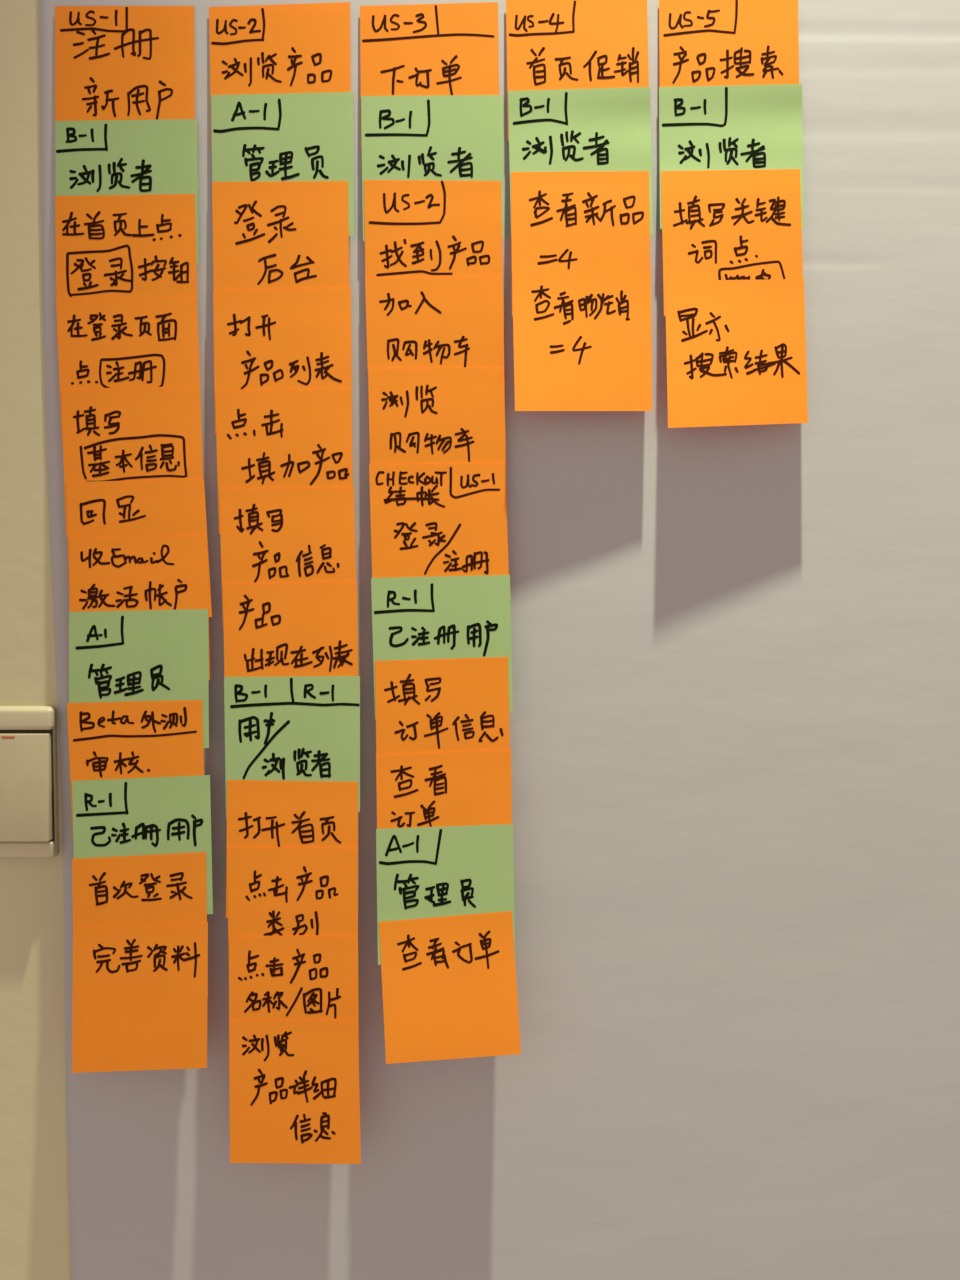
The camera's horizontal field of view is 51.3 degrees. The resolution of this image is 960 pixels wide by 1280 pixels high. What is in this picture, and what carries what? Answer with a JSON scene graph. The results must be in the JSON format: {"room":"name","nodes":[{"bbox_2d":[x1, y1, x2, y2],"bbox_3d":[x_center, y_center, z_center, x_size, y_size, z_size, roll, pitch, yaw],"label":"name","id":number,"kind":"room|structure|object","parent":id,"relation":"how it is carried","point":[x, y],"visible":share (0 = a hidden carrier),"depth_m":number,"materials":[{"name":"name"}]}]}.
{"room":"office","nodes":[
{"label":"office","id":0,"kind":"room"},
{"bbox_2d":[0,0,70,1279],"bbox_3d":[0.000,-0.475,0.589,4.000,3.900,0.120,0,2,0],"label":"wall","id":1,"kind":"structure","parent":0,"point":[34,1183],"depth_m":0.55,"materials":[{"name":"beige paint"}]},
{"bbox_2d":[0,706,58,857],"bbox_3d":[-0.276,0.078,0.546,0.088,0.083,0.011,0,2,0],"label":"wall switch","id":2,"kind":"object","parent":1,"relation":"attached to","point":[29,813],"visible":1,"depth_m":0.54,"materials":[{"name":"beige plastic"}]},
{"bbox_2d":[39,0,959,1279],"bbox_3d":[0.067,0.056,0.550,0.607,0.930,0.001,0,2,0],"label":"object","id":3,"kind":"object","parent":1,"relation":"attached to","point":[734,721],"visible":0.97,"depth_m":0.55,"materials":[{"name":"paper"}]},
{"bbox_2d":[55,6,194,120],"bbox_3d":[-0.190,-0.299,0.533,0.075,0.077,0.001,0,2,0],"label":"sticky note","id":4,"kind":"object","parent":3,"relation":"attached to","point":[112,62],"visible":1,"depth_m":0.53,"materials":[{"name":"orange paper"}]},
{"bbox_2d":[55,194,196,340],"bbox_3d":[-0.189,-0.199,0.535,0.076,0.078,0.002,0,2,0],"label":"sticky note","id":5,"kind":"object","parent":3,"relation":"attached to","point":[108,246],"visible":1,"depth_m":0.54,"materials":[{"name":"orange paper"}]},
{"bbox_2d":[55,119,197,264],"bbox_3d":[-0.189,-0.239,0.535,0.076,0.078,0.002,0,2,0],"label":"sticky note","id":6,"kind":"object","parent":3,"relation":"attached to","point":[93,157],"visible":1,"depth_m":0.53,"materials":[{"name":"green paper"}]},
{"bbox_2d":[56,297,201,444],"bbox_3d":[-0.188,-0.144,0.536,0.078,0.079,0.003,0,2,0],"label":"sticky note","id":7,"kind":"object","parent":3,"relation":"attached to","point":[103,342],"visible":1,"depth_m":0.54,"materials":[{"name":"orange paper"}]},
{"bbox_2d":[61,386,202,534],"bbox_3d":[-0.186,-0.096,0.537,0.077,0.080,0.002,0,2,0],"label":"sticky note","id":8,"kind":"object","parent":3,"relation":"attached to","point":[133,433],"visible":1,"depth_m":0.54,"materials":[{"name":"orange paper"}]},
{"bbox_2d":[67,700,203,830],"bbox_3d":[-0.185,0.071,0.538,0.074,0.077,0.002,0,2,-1],"label":"sticky note","id":9,"kind":"object","parent":3,"relation":"attached to","point":[137,739],"visible":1,"depth_m":0.54,"materials":[{"name":"orange paper"}]},
{"bbox_2d":[69,609,208,747],"bbox_3d":[-0.184,0.023,0.538,0.075,0.079,0.002,0,2,-1],"label":"sticky note","id":10,"kind":"object","parent":3,"relation":"attached to","point":[141,655],"visible":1,"depth_m":0.54,"materials":[{"name":"green paper"}]},
{"bbox_2d":[66,479,211,616],"bbox_3d":[-0.183,-0.047,0.537,0.078,0.078,0.002,0,2,-1],"label":"sticky note","id":11,"kind":"object","parent":3,"relation":"attached to","point":[137,507],"visible":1,"depth_m":0.54,"materials":[{"name":"orange paper"}]},
{"bbox_2d":[69,535,209,679],"bbox_3d":[-0.183,-0.017,0.537,0.075,0.079,0.002,0,2,-1],"label":"sticky note","id":12,"kind":"object","parent":3,"relation":"attached to","point":[107,573],"visible":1,"depth_m":0.54,"materials":[{"name":"orange paper"}]},
{"bbox_2d":[72,922,207,1072],"bbox_3d":[-0.183,0.192,0.539,0.073,0.081,0.004,0,2,-1],"label":"sticky note","id":13,"kind":"object","parent":3,"relation":"attached to","point":[140,992],"visible":1,"depth_m":0.54,"materials":[{"name":"orange paper"}]},
{"bbox_2d":[72,852,207,995],"bbox_3d":[-0.183,0.154,0.538,0.073,0.081,0.003,0,2,-1],"label":"sticky note","id":14,"kind":"object","parent":3,"relation":"attached to","point":[160,888],"visible":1,"depth_m":0.54,"materials":[{"name":"orange paper"}]},
{"bbox_2d":[72,775,212,913],"bbox_3d":[-0.182,0.112,0.539,0.075,0.079,0.002,0,2,-1],"label":"sticky note","id":15,"kind":"object","parent":3,"relation":"attached to","point":[155,815],"visible":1,"depth_m":0.54,"materials":[{"name":"green paper"}]},
{"bbox_2d":[209,2,350,149],"bbox_3d":[-0.107,-0.301,0.533,0.075,0.078,0.001,0,2,0],"label":"sticky note","id":16,"kind":"object","parent":3,"relation":"attached to","point":[282,48],"visible":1,"depth_m":0.53,"materials":[{"name":"orange paper"}]},
{"bbox_2d":[212,181,348,289],"bbox_3d":[-0.106,-0.206,0.535,0.074,0.078,0.002,0,2,0],"label":"sticky note","id":17,"kind":"object","parent":3,"relation":"attached to","point":[282,234],"visible":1,"depth_m":0.54,"materials":[{"name":"orange paper"}]},
{"bbox_2d":[213,287,351,433],"bbox_3d":[-0.106,-0.150,0.536,0.074,0.078,0.002,0,2,0],"label":"sticky note","id":18,"kind":"object","parent":3,"relation":"attached to","point":[284,338],"visible":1,"depth_m":0.54,"materials":[{"name":"orange paper"}]},
{"bbox_2d":[211,92,353,235],"bbox_3d":[-0.105,-0.253,0.534,0.076,0.078,0.002,0,2,0],"label":"sticky note","id":19,"kind":"object","parent":3,"relation":"attached to","point":[284,136],"visible":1,"depth_m":0.53,"materials":[{"name":"green paper"}]},
{"bbox_2d":[215,388,352,533],"bbox_3d":[-0.105,-0.096,0.537,0.074,0.078,0.002,0,2,0],"label":"sticky note","id":20,"kind":"object","parent":3,"relation":"attached to","point":[266,438],"visible":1,"depth_m":0.54,"materials":[{"name":"orange paper"}]},
{"bbox_2d":[219,487,355,629],"bbox_3d":[-0.103,-0.044,0.537,0.074,0.077,0.003,0,2,0],"label":"sticky note","id":21,"kind":"object","parent":3,"relation":"attached to","point":[289,534],"visible":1,"depth_m":0.54,"materials":[{"name":"orange paper"}]},
{"bbox_2d":[223,581,357,676],"bbox_3d":[-0.102,0.007,0.538,0.073,0.078,0.003,0,2,0],"label":"sticky note","id":22,"kind":"object","parent":3,"relation":"attached to","point":[272,629],"visible":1,"depth_m":0.54,"materials":[{"name":"orange paper"}]},
{"bbox_2d":[226,780,357,917],"bbox_3d":[-0.101,0.113,0.538,0.071,0.074,0.003,0,2,0],"label":"sticky note","id":23,"kind":"object","parent":3,"relation":"attached to","point":[259,813],"visible":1,"depth_m":0.54,"materials":[{"name":"orange paper"}]},
{"bbox_2d":[224,676,359,817],"bbox_3d":[-0.101,0.058,0.538,0.073,0.076,0.003,0,2,0],"label":"sticky note","id":24,"kind":"object","parent":3,"relation":"attached to","point":[294,728],"visible":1,"depth_m":0.54,"materials":[{"name":"green paper"}]},
{"bbox_2d":[227,847,357,952],"bbox_3d":[-0.101,0.149,0.538,0.070,0.076,0.003,0,2,0],"label":"sticky note","id":25,"kind":"object","parent":3,"relation":"attached to","point":[273,891],"visible":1,"depth_m":0.54,"materials":[{"name":"orange paper"}]},
{"bbox_2d":[229,935,358,1042],"bbox_3d":[-0.100,0.196,0.537,0.070,0.075,0.004,0,2,0],"label":"sticky note","id":26,"kind":"object","parent":3,"relation":"attached to","point":[296,977],"visible":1,"depth_m":0.54,"materials":[{"name":"orange paper"}]},
{"bbox_2d":[229,1019,360,1163],"bbox_3d":[-0.099,0.243,0.537,0.071,0.078,0.004,0,2,-1],"label":"sticky note","id":27,"kind":"object","parent":3,"relation":"attached to","point":[294,1084],"visible":1,"depth_m":0.54,"materials":[{"name":"orange paper"}]},
{"bbox_2d":[360,2,498,149],"bbox_3d":[-0.027,-0.301,0.533,0.075,0.078,0.001,0,2,0],"label":"sticky note","id":28,"kind":"object","parent":3,"relation":"attached to","point":[448,48],"visible":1,"depth_m":0.53,"materials":[{"name":"orange paper"}]},
{"bbox_2d":[361,95,503,240],"bbox_3d":[-0.025,-0.252,0.534,0.076,0.077,0.002,0,2,0],"label":"sticky note","id":29,"kind":"object","parent":3,"relation":"attached to","point":[434,137],"visible":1,"depth_m":0.53,"materials":[{"name":"green paper"}]},
{"bbox_2d":[364,180,503,311],"bbox_3d":[-0.025,-0.207,0.535,0.075,0.076,0.002,0,2,0],"label":"sticky note","id":30,"kind":"object","parent":3,"relation":"attached to","point":[414,228],"visible":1,"depth_m":0.54,"materials":[{"name":"orange paper"}]},
{"bbox_2d":[365,276,504,402],"bbox_3d":[-0.024,-0.156,0.536,0.075,0.077,0.002,0,2,0],"label":"sticky note","id":31,"kind":"object","parent":3,"relation":"attached to","point":[436,321],"visible":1,"depth_m":0.54,"materials":[{"name":"orange paper"}]},
{"bbox_2d":[368,367,506,504],"bbox_3d":[-0.023,-0.108,0.537,0.074,0.077,0.002,0,2,0],"label":"sticky note","id":32,"kind":"object","parent":3,"relation":"attached to","point":[438,414],"visible":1,"depth_m":0.54,"materials":[{"name":"orange paper"}]},
{"bbox_2d":[369,462,508,577],"bbox_3d":[-0.022,-0.057,0.537,0.076,0.078,0.002,0,2,0],"label":"sticky note","id":33,"kind":"object","parent":3,"relation":"attached to","point":[428,519],"visible":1,"depth_m":0.54,"materials":[{"name":"orange paper"}]},
{"bbox_2d":[371,575,512,719],"bbox_3d":[-0.020,0.004,0.538,0.076,0.078,0.003,0,2,0],"label":"sticky note","id":34,"kind":"object","parent":3,"relation":"attached to","point":[443,617],"visible":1,"depth_m":0.54,"materials":[{"name":"green paper"}]},
{"bbox_2d":[375,657,509,754],"bbox_3d":[-0.020,0.048,0.538,0.073,0.078,0.004,0,2,0],"label":"sticky note","id":35,"kind":"object","parent":3,"relation":"attached to","point":[460,704],"visible":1,"depth_m":0.54,"materials":[{"name":"orange paper"}]},
{"bbox_2d":[376,749,511,828],"bbox_3d":[-0.019,0.099,0.537,0.074,0.080,0.004,0,2,0],"label":"sticky note","id":36,"kind":"object","parent":3,"relation":"attached to","point":[457,788],"visible":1,"depth_m":0.54,"materials":[{"name":"orange paper"}]},
{"bbox_2d":[376,824,514,964],"bbox_3d":[-0.018,0.137,0.536,0.075,0.075,0.005,0,2,0],"label":"sticky note","id":37,"kind":"object","parent":3,"relation":"attached to","point":[423,872],"visible":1,"depth_m":0.54,"materials":[{"name":"green paper"}]},
{"bbox_2d":[379,911,520,1063],"bbox_3d":[-0.016,0.185,0.534,0.076,0.080,0.008,0,2,-1],"label":"sticky note","id":38,"kind":"object","parent":3,"relation":"attached to","point":[449,985],"visible":1,"depth_m":0.54,"materials":[{"name":"orange paper"}]},
{"bbox_2d":[506,0,648,140],"bbox_3d":[0.052,-0.305,0.532,0.077,0.077,0.002,0,2,0],"label":"sticky note","id":39,"kind":"object","parent":3,"relation":"attached to","point":[552,44],"visible":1,"depth_m":0.53,"materials":[{"name":"orange paper"}]},
{"bbox_2d":[511,171,649,315],"bbox_3d":[0.054,-0.211,0.532,0.075,0.078,0.006,0,2,0],"label":"sticky note","id":40,"kind":"object","parent":3,"relation":"attached to","point":[580,220],"visible":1,"depth_m":0.53,"materials":[{"name":"orange paper"}]},
{"bbox_2d":[508,87,652,234],"bbox_3d":[0.054,-0.255,0.533,0.077,0.079,0.003,0,2,0],"label":"sticky note","id":41,"kind":"object","parent":3,"relation":"attached to","point":[599,129],"visible":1,"depth_m":0.53,"materials":[{"name":"green paper"}]},
{"bbox_2d":[512,269,651,410],"bbox_3d":[0.054,-0.159,0.530,0.074,0.077,0.008,0,2,-1],"label":"sticky note","id":42,"kind":"object","parent":3,"relation":"attached to","point":[582,340],"visible":1,"depth_m":0.53,"materials":[{"name":"orange paper"}]},
{"bbox_2d":[659,0,798,86],"bbox_3d":[0.133,-0.307,0.532,0.076,0.077,0.001,0,2,0],"label":"sticky note","id":43,"kind":"object","parent":3,"relation":"attached to","point":[702,42],"visible":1,"depth_m":0.53,"materials":[{"name":"orange paper"}]},
{"bbox_2d":[659,84,803,228],"bbox_3d":[0.134,-0.257,0.533,0.078,0.077,0.003,0,2,0],"label":"sticky note","id":44,"kind":"object","parent":3,"relation":"attached to","point":[733,127],"visible":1,"depth_m":0.53,"materials":[{"name":"green paper"}]},
{"bbox_2d":[661,169,802,315],"bbox_3d":[0.135,-0.211,0.532,0.076,0.079,0.006,0,2,0],"label":"sticky note","id":45,"kind":"object","parent":3,"relation":"attached to","point":[717,224],"visible":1,"depth_m":0.53,"materials":[{"name":"orange paper"}]},
{"bbox_2d":[665,279,807,427],"bbox_3d":[0.136,-0.152,0.531,0.076,0.080,0.008,0,2,-3],"label":"sticky note","id":46,"kind":"object","parent":3,"relation":"attached to","point":[736,349],"visible":1,"depth_m":0.53,"materials":[{"name":"orange paper"}]}
]}

